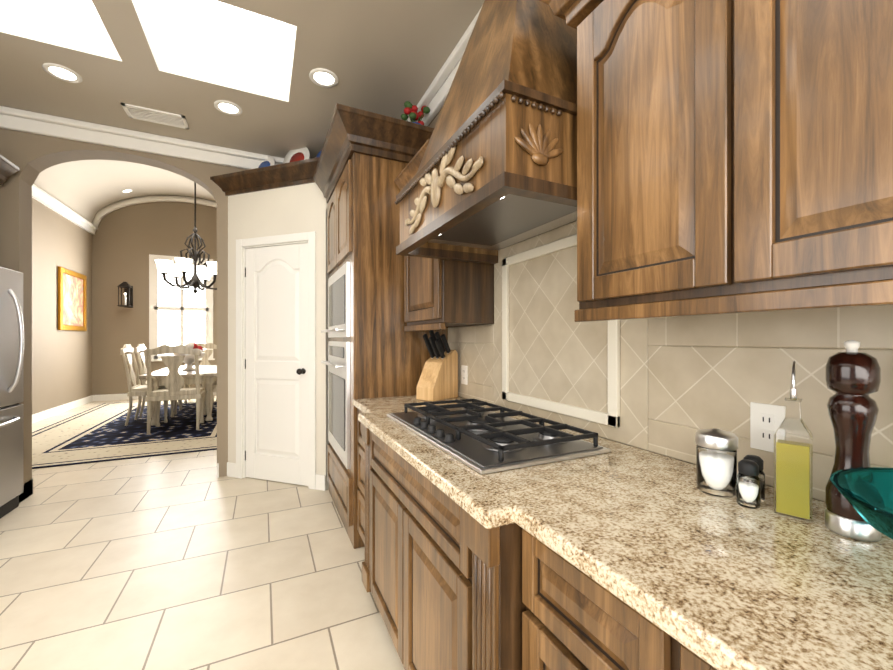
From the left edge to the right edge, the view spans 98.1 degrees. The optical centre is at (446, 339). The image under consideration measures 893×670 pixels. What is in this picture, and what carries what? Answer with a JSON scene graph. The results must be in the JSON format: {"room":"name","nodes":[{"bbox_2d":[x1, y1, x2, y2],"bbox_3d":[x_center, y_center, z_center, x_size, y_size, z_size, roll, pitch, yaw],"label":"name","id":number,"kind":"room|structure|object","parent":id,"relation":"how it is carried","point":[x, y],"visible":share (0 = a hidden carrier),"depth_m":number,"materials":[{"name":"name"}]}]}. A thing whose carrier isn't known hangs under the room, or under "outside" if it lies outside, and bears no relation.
{"room":"kitchen","nodes":[
{"label":"kitchen","id":0,"kind":"room"},
{"bbox_2d":[32,198,91,413],"bbox_3d":[-6.120,-0.542,5.285,0.120,3.650,6.060,0,0,-25],"label":"wall","id":1,"kind":"structure","parent":0,"point":[61,367],"depth_m":6.63,"materials":[{"name":"paint"}]},
{"bbox_2d":[32,395,92,422],"bbox_3d":[-6.059,1.218,5.315,0.016,0.130,6.060,0,0,-25],"label":"baseboard","id":2,"kind":"structure","parent":1,"relation":"attached to","point":[42,415],"depth_m":6.77,"materials":[{"name":"white wood"}]},
{"bbox_2d":[32,184,98,234],"bbox_3d":[-6.020,-2.454,5.340,0.150,0.534,6.075,0,0,-25],"label":"crown molding","id":3,"kind":"structure","parent":1,"relation":"attached to","point":[49,201],"depth_m":6.79,"materials":[{"name":"white"}]},
{"bbox_2d":[58,266,86,330],"bbox_3d":[-6.935,-0.718,7.201,0.045,1.100,1.100,0,0,-25],"label":"painting","id":4,"kind":"object","parent":1,"relation":"attached to","point":[72,300],"visible":1,"depth_m":7.14,"materials":[{"name":"gold metal"}]},
{"bbox_2d":[0,128,246,501],"bbox_3d":[-3.733,-1.092,2.959,6.500,4.750,0.190,0,0,-25],"label":"wall","id":5,"kind":"structure","parent":0,"point":[31,156],"depth_m":3.19,"materials":[{"name":"paint"}]},
{"bbox_2d":[21,478,32,497],"bbox_3d":[-4.085,1.218,2.907,1.440,0.130,0.015,0,0,-25],"label":"baseboard","id":6,"kind":"structure","parent":5,"relation":"attached to","point":[25,485],"depth_m":3.15,"materials":[{"name":"black"}]},
{"bbox_2d":[0,106,283,169],"bbox_3d":[-3.719,-1.696,2.799,6.390,0.139,0.109,0,0,-25],"label":"crown molding","id":7,"kind":"structure","parent":5,"relation":"attached to","point":[14,119],"depth_m":3.27,"materials":[{"name":"white wood"}]},
{"bbox_2d":[34,160,214,222],"bbox_3d":[-4.462,-2.768,6.071,3.550,0.900,6.060,0,0,-25],"label":"vault","id":8,"kind":"object","parent":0,"point":[88,190],"depth_m":7.30,"materials":[{"name":"paint"}]},
{"bbox_2d":[122,189,132,192],"bbox_3d":[-6.507,-3.031,7.902,0.178,0.077,0.190,0,0,-25],"label":"recessed light","id":9,"kind":"object","parent":8,"relation":"attached to","point":[127,190],"visible":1,"depth_m":7.90,"materials":[{"name":"white"}]},
{"bbox_2d":[155,182,216,293],"bbox_3d":[-4.350,-1.995,6.711,1.095,2.395,1.113,0,0,-25],"label":"chandelier","id":10,"kind":"object","parent":8,"relation":"hanging from","point":[179,269],"visible":0.79,"depth_m":6.65,"materials":[{"name":"grey metal"}]},
{"bbox_2d":[92,202,216,394],"bbox_3d":[-6.396,-1.093,8.575,6.500,4.750,0.120,0,0,-25],"label":"wall","id":11,"kind":"structure","parent":0,"point":[127,241],"depth_m":8.32,"materials":[{"name":"paint"}]},
{"bbox_2d":[117,282,132,307],"bbox_3d":[-6.739,-0.952,8.155,0.218,0.533,0.341,0,0,-25],"label":"lantern sconce","id":12,"kind":"object","parent":11,"relation":"attached to","point":[128,294],"visible":1,"depth_m":8.14,"materials":[{"name":"grey metal"}]},
{"bbox_2d":[93,392,215,400],"bbox_3d":[-5.739,1.217,8.811,3.510,0.130,0.015,0,0,-25],"label":"baseboard","id":13,"kind":"structure","parent":11,"relation":"attached to","point":[107,397],"depth_m":8.18,"materials":[{"name":"white wood"}]},
{"bbox_2d":[99,196,216,222],"bbox_3d":[-5.712,-2.716,8.788,3.360,0.973,0.112,0,0,-25],"label":"crown molding","id":14,"kind":"structure","parent":11,"relation":"attached to","point":[112,207],"depth_m":8.40,"materials":[{"name":"white"}]},
{"bbox_2d":[149,254,214,360],"bbox_3d":[-5.932,-0.693,8.694,1.260,2.330,0.060,0,0,-25],"label":"dining room window","id":15,"kind":"structure","parent":11,"relation":"in","point":[178,316],"depth_m":8.67,"materials":[{"name":"white glass"}]},
{"bbox_2d":[0,395,404,669],"bbox_3d":[-3.450,1.333,2.501,6.620,0.100,13.620,0,0,-25],"label":"floor","id":16,"kind":"structure","parent":0,"point":[187,561],"depth_m":2.11,"materials":[{"name":"beige tile"}]},
{"bbox_2d":[0,267,23,518],"bbox_3d":[-3.405,0.383,2.456,0.862,1.800,0.900,0,0,-25],"label":"fridge","id":17,"kind":"object","parent":16,"relation":"on","point":[11,377],"visible":1,"depth_m":2.85,"materials":[{"name":"silver metal"}]},
{"bbox_2d":[32,397,216,468],"bbox_3d":[-4.494,1.276,6.256,2.950,0.011,4.700,0,0,-25],"label":"rug","id":18,"kind":"object","parent":16,"relation":"on","point":[101,433],"visible":0.5,"depth_m":5.08,"materials":[{"name":"fabric"}]},
{"bbox_2d":[120,344,173,425],"bbox_3d":[-4.607,0.670,6.014,0.578,1.198,0.540,0,0,-25],"label":"chair","id":19,"kind":"object","parent":18,"relation":"on","point":[139,390],"visible":0.88,"depth_m":5.87,"materials":[{"name":"white wood"}]},
{"bbox_2d":[135,344,183,416],"bbox_3d":[-4.916,0.670,6.665,0.578,1.198,0.540,0,0,-25],"label":"chair","id":20,"kind":"object","parent":18,"relation":"on","point":[141,356],"visible":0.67,"depth_m":6.47,"materials":[{"name":"white wood"}]},
{"bbox_2d":[144,345,205,433],"bbox_3d":[-3.845,0.670,5.528,0.675,1.198,0.579,0,0,-25],"label":"head chair","id":21,"kind":"object","parent":18,"relation":"on","point":[173,382],"visible":1,"depth_m":5.33,"materials":[{"name":"white wood"}]},
{"bbox_2d":[139,365,216,425],"bbox_3d":[-4.438,0.892,6.780,1.000,0.749,2.250,0,0,-25],"label":"dining table","id":22,"kind":"object","parent":18,"relation":"on","point":[209,372],"visible":0.54,"depth_m":6.00,"materials":[{"name":"white wood"}]},
{"bbox_2d":[173,342,204,370],"bbox_3d":[-4.288,0.278,6.464,0.450,0.476,0.450,0,0,-25],"label":"centerpiece","id":23,"kind":"object","parent":22,"relation":"on","point":[189,360],"visible":0.54,"depth_m":6.40,"materials":[{"name":"white ceramic"}]},
{"bbox_2d":[184,343,216,403],"bbox_3d":[-5.032,0.670,8.033,0.675,1.198,0.579,0,0,-25],"label":"chair","id":24,"kind":"object","parent":18,"relation":"on","point":[206,356],"visible":0.19,"depth_m":8.25,"materials":[{"name":"white wood"}]},
{"bbox_2d":[200,382,216,414],"bbox_3d":[-3.739,0.670,6.426,0.578,1.198,0.540,0,0,-25],"label":"chair","id":25,"kind":"object","parent":18,"relation":"on","point":[213,390],"visible":0.06,"depth_m":6.23,"materials":[{"name":"white wood"}]},
{"bbox_2d":[357,409,362,535],"bbox_3d":[-0.165,0.843,2.287,0.624,0.880,0.478,0,0,-25],"label":"base cabinet","id":26,"kind":"object","parent":16,"relation":"on","point":[358,411],"depth_m":2.32,"materials":[{"name":"brown wood"}]},
{"bbox_2d":[313,103,447,548],"bbox_3d":[-0.520,-0.032,2.873,0.764,2.630,1.117,0,0,-25],"label":"tall cabinet","id":27,"kind":"object","parent":16,"relation":"on","point":[375,350],"visible":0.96,"depth_m":2.46,"materials":[{"name":"brown wood"}]},
{"bbox_2d":[401,101,429,124],"bbox_3d":[-0.215,-1.527,2.782,0.207,0.357,0.166,0,0,-25],"label":"flowers","id":28,"kind":"object","parent":27,"relation":"on","point":[410,110],"visible":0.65,"depth_m":2.76,"materials":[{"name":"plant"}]},
{"bbox_2d":[361,423,536,669],"bbox_3d":[0.174,0.843,1.492,0.694,0.880,1.250,0,0,-25],"label":"base cabinet","id":29,"kind":"object","parent":16,"relation":"on","point":[449,583],"depth_m":1.10,"materials":[{"name":"brown wood"}]},
{"bbox_2d":[537,539,612,669],"bbox_3d":[0.535,0.843,0.811,0.624,0.880,0.430,0,0,-25],"label":"base cabinet","id":30,"kind":"object","parent":16,"relation":"on","point":[575,612],"depth_m":0.73,"materials":[{"name":"brown wood"}]},
{"bbox_2d":[613,595,715,669],"bbox_3d":[0.714,0.843,0.433,0.624,0.880,0.687,0,0,-25],"label":"base cabinet","id":31,"kind":"object","parent":16,"relation":"on","point":[638,644],"depth_m":0.58,"materials":[{"name":"brown wood"}]},
{"bbox_2d":[353,395,892,669],"bbox_3d":[0.642,0.383,0.473,0.719,0.039,4.449,0,0,-25],"label":"countertop","id":32,"kind":"structure","parent":31,"relation":"on","point":[664,544],"depth_m":0.67,"materials":[{"name":"stone"}]},
{"bbox_2d":[416,330,457,400],"bbox_3d":[-0.055,0.147,2.397,0.138,0.429,0.238,0,0,40],"label":"knife block","id":33,"kind":"object","parent":32,"relation":"on","point":[438,380],"visible":0.96,"depth_m":2.36,"materials":[{"name":"brown wood"}]},
{"bbox_2d":[387,398,609,474],"bbox_3d":[0.122,0.331,1.538,0.480,0.062,0.880,0,0,-25],"label":"cooktop","id":34,"kind":"object","parent":32,"relation":"in","point":[475,436],"visible":1,"depth_m":1.31,"materials":[{"name":"silver metal"}]},
{"bbox_2d":[695,428,737,497],"bbox_3d":[0.641,0.287,0.921,0.084,0.151,0.084,0,0,-25],"label":"jar","id":35,"kind":"object","parent":32,"relation":"on","point":[716,461],"visible":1,"depth_m":0.89,"materials":[{"name":"clear glass"}]},
{"bbox_2d":[736,459,760,508],"bbox_3d":[0.659,0.313,0.847,0.042,0.098,0.042,0,0,-25],"label":"shaker","id":36,"kind":"object","parent":32,"relation":"on","point":[748,487],"visible":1,"depth_m":0.83,"materials":[{"name":"clear glass"}]},
{"bbox_2d":[743,455,764,501],"bbox_3d":[0.698,0.313,0.882,0.042,0.098,0.042,0,0,-25],"label":"shaker","id":37,"kind":"object","parent":32,"relation":"on","point":[758,460],"visible":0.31,"depth_m":0.86,"materials":[{"name":"clear glass"}]},
{"bbox_2d":[774,361,812,522],"bbox_3d":[0.720,0.204,0.804,0.058,0.316,0.060,0,0,45],"label":"oil bottle","id":38,"kind":"object","parent":32,"relation":"on","point":[793,466],"visible":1,"depth_m":0.79,"materials":[{"name":"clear glass"}]},
{"bbox_2d":[825,340,880,541],"bbox_3d":[0.764,0.181,0.731,0.074,0.362,0.074,0,0,-25],"label":"pepper mill","id":39,"kind":"object","parent":32,"relation":"on","point":[853,377],"visible":0.88,"depth_m":0.71,"materials":[{"name":"brown wood"}]},
{"bbox_2d":[830,467,892,538],"bbox_3d":[0.708,0.262,0.477,0.336,0.200,0.336,0,0,-25],"label":"fruit bowl","id":40,"kind":"object","parent":32,"relation":"on","point":[866,493],"visible":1,"depth_m":0.60,"materials":[{"name":"teal glass"}]},
{"bbox_2d":[0,0,484,158],"bbox_3d":[-2.140,-1.767,-0.403,6.500,0.001,7.250,0,0,-25],"label":"ceiling","id":41,"kind":"structure","parent":0,"point":[389,58],"depth_m":2.59,"materials":[{"name":"paint"}]},
{"bbox_2d":[0,0,121,60],"bbox_3d":[-2.252,-1.877,1.946,0.790,0.220,0.770,0,0,-25],"label":"skylight","id":42,"kind":"object","parent":41,"relation":"in","point":[77,25],"depth_m":2.31,"materials":[{"name":"white glass"}]},
{"bbox_2d":[42,63,81,82],"bbox_3d":[-2.541,-1.762,2.567,0.190,0.008,0.190,0,0,-25],"label":"recessed light","id":43,"kind":"object","parent":41,"relation":"in","point":[61,72],"visible":1,"depth_m":2.56,"materials":[{"name":"white"}]},
{"bbox_2d":[121,103,188,128],"bbox_3d":[-2.289,-1.761,3.062,0.400,0.011,0.200,0,0,-25],"label":"ceiling vent","id":44,"kind":"object","parent":41,"relation":"in","point":[154,116],"visible":0.98,"depth_m":3.05,"materials":[{"name":"white metal"}]},
{"bbox_2d":[132,0,296,101],"bbox_3d":[-1.366,-1.877,2.365,0.790,0.220,0.770,0,0,-25],"label":"skylight","id":45,"kind":"object","parent":41,"relation":"in","point":[220,43],"depth_m":2.56,"materials":[{"name":"white glass"}]},
{"bbox_2d":[214,100,241,115],"bbox_3d":[-1.660,-1.762,2.951,0.190,0.008,0.190,0,0,-25],"label":"recessed light","id":46,"kind":"object","parent":41,"relation":"in","point":[228,107],"visible":1,"depth_m":2.94,"materials":[{"name":"white"}]},
{"bbox_2d":[309,68,337,87],"bbox_3d":[-0.827,-1.762,2.616,0.190,0.008,0.190,0,0,-25],"label":"recessed light","id":47,"kind":"object","parent":41,"relation":"in","point":[322,77],"visible":1,"depth_m":2.61,"materials":[{"name":"white glass"}]},
{"bbox_2d":[228,182,328,489],"bbox_3d":[-1.261,-0.105,3.649,1.439,2.775,0.839,0,0,-25],"label":"wall","id":48,"kind":"structure","parent":0,"point":[301,208],"depth_m":3.42,"materials":[{"name":"paint"}]},
{"bbox_2d":[210,157,319,195],"bbox_3d":[-1.288,-1.430,3.537,1.582,0.155,0.860,0,0,-25],"label":"crown molding","id":49,"kind":"structure","parent":48,"relation":"attached to","point":[300,172],"depth_m":3.42,"materials":[{"name":"brown wood"}]},
{"bbox_2d":[258,155,274,167],"bbox_3d":[-1.740,-1.631,3.683,0.195,0.273,0.190,0,0,-25],"label":"decorative plate","id":50,"kind":"object","parent":48,"relation":"on","point":[270,161],"visible":0.33,"depth_m":3.69,"materials":[{"name":"white ceramic"}]},
{"bbox_2d":[227,231,325,490],"bbox_3d":[-1.527,0.178,3.515,1.089,2.210,0.128,0,0,19],"label":"door frame","id":51,"kind":"structure","parent":48,"relation":"attached to","point":[237,469],"depth_m":3.49,"materials":[{"name":"white wood"}]},
{"bbox_2d":[245,243,307,485],"bbox_3d":[-1.524,0.216,3.487,0.544,2.118,0.540,0,0,-25],"label":"pantry door","id":52,"kind":"structure","parent":48,"relation":"in","point":[276,363],"depth_m":3.48,"materials":[{"name":"white wood"}]},
{"bbox_2d":[283,147,309,162],"bbox_3d":[-1.380,-1.646,3.560,0.217,0.302,0.212,0,0,-25],"label":"decorative plate","id":53,"kind":"object","parent":48,"relation":"on","point":[298,154],"visible":0.52,"depth_m":3.58,"materials":[{"name":"white"}]},
{"bbox_2d":[428,108,824,501],"bbox_3d":[-0.513,-1.092,3.893,0.120,4.750,13.620,0,0,-25],"label":"wall","id":54,"kind":"structure","parent":0,"point":[432,124],"depth_m":2.18,"materials":[{"name":"paint"}]},
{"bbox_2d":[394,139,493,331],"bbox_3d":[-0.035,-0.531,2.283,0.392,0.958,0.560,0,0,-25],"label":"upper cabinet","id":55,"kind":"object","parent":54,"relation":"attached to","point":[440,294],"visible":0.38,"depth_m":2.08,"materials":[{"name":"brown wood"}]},
{"bbox_2d":[408,5,482,125],"bbox_3d":[0.752,-1.696,0.967,0.100,0.139,7.249,0,0,-25],"label":"crown molding","id":56,"kind":"structure","parent":54,"relation":"attached to","point":[433,98],"depth_m":2.56,"materials":[{"name":"white"}]},
{"bbox_2d":[395,0,576,263],"bbox_3d":[0.201,-1.085,1.562,0.565,1.353,0.932,0,0,-25],"label":"range hood","id":57,"kind":"object","parent":54,"relation":"attached to","point":[496,171],"visible":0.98,"depth_m":1.29,"materials":[{"name":"brown wood"}]},
{"bbox_2d":[448,221,892,500],"bbox_3d":[0.955,-0.057,0.622,0.026,0.840,4.449,0,0,-25],"label":"tile backsplash","id":58,"kind":"structure","parent":54,"relation":"attached to","point":[535,349],"depth_m":1.24,"materials":[{"name":"beige tile"}]},
{"bbox_2d":[461,365,467,384],"bbox_3d":[0.110,0.218,2.407,0.008,0.116,0.072,0,0,-25],"label":"electrical outlet","id":59,"kind":"object","parent":58,"relation":"attached to","point":[464,374],"visible":1,"depth_m":2.40,"materials":[{"name":"white plastic"}]},
{"bbox_2d":[750,402,785,452],"bbox_3d":[0.795,0.218,0.961,0.008,0.116,0.072,0,0,-25],"label":"electrical outlet","id":60,"kind":"object","parent":58,"relation":"attached to","point":[766,420],"visible":0.9,"depth_m":0.96,"materials":[{"name":"white plastic"}]},
{"bbox_2d":[540,0,892,321],"bbox_3d":[1.057,-0.581,-0.099,0.460,1.059,3.061,0,0,-25],"label":"upper cabinet","id":61,"kind":"object","parent":54,"relation":"attached to","point":[734,156],"visible":1,"depth_m":0.76,"materials":[{"name":"brown wood"}]},
{"bbox_3d":[-3.642,-0.242,1.762,0.120,3.050,2.050,0,0,-25],"label":"wall","id":62,"kind":"structure","parent":0,"visible":0},
{"bbox_2d":[0,154,18,184],"bbox_3d":[-3.368,-0.954,2.252,0.755,0.755,1.300,0,0,-25],"label":"upper cabinet","id":63,"kind":"object","parent":62,"relation":"attached to","point":[8,168],"visible":1,"depth_m":2.91,"materials":[{"name":"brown wood"}]}
]}

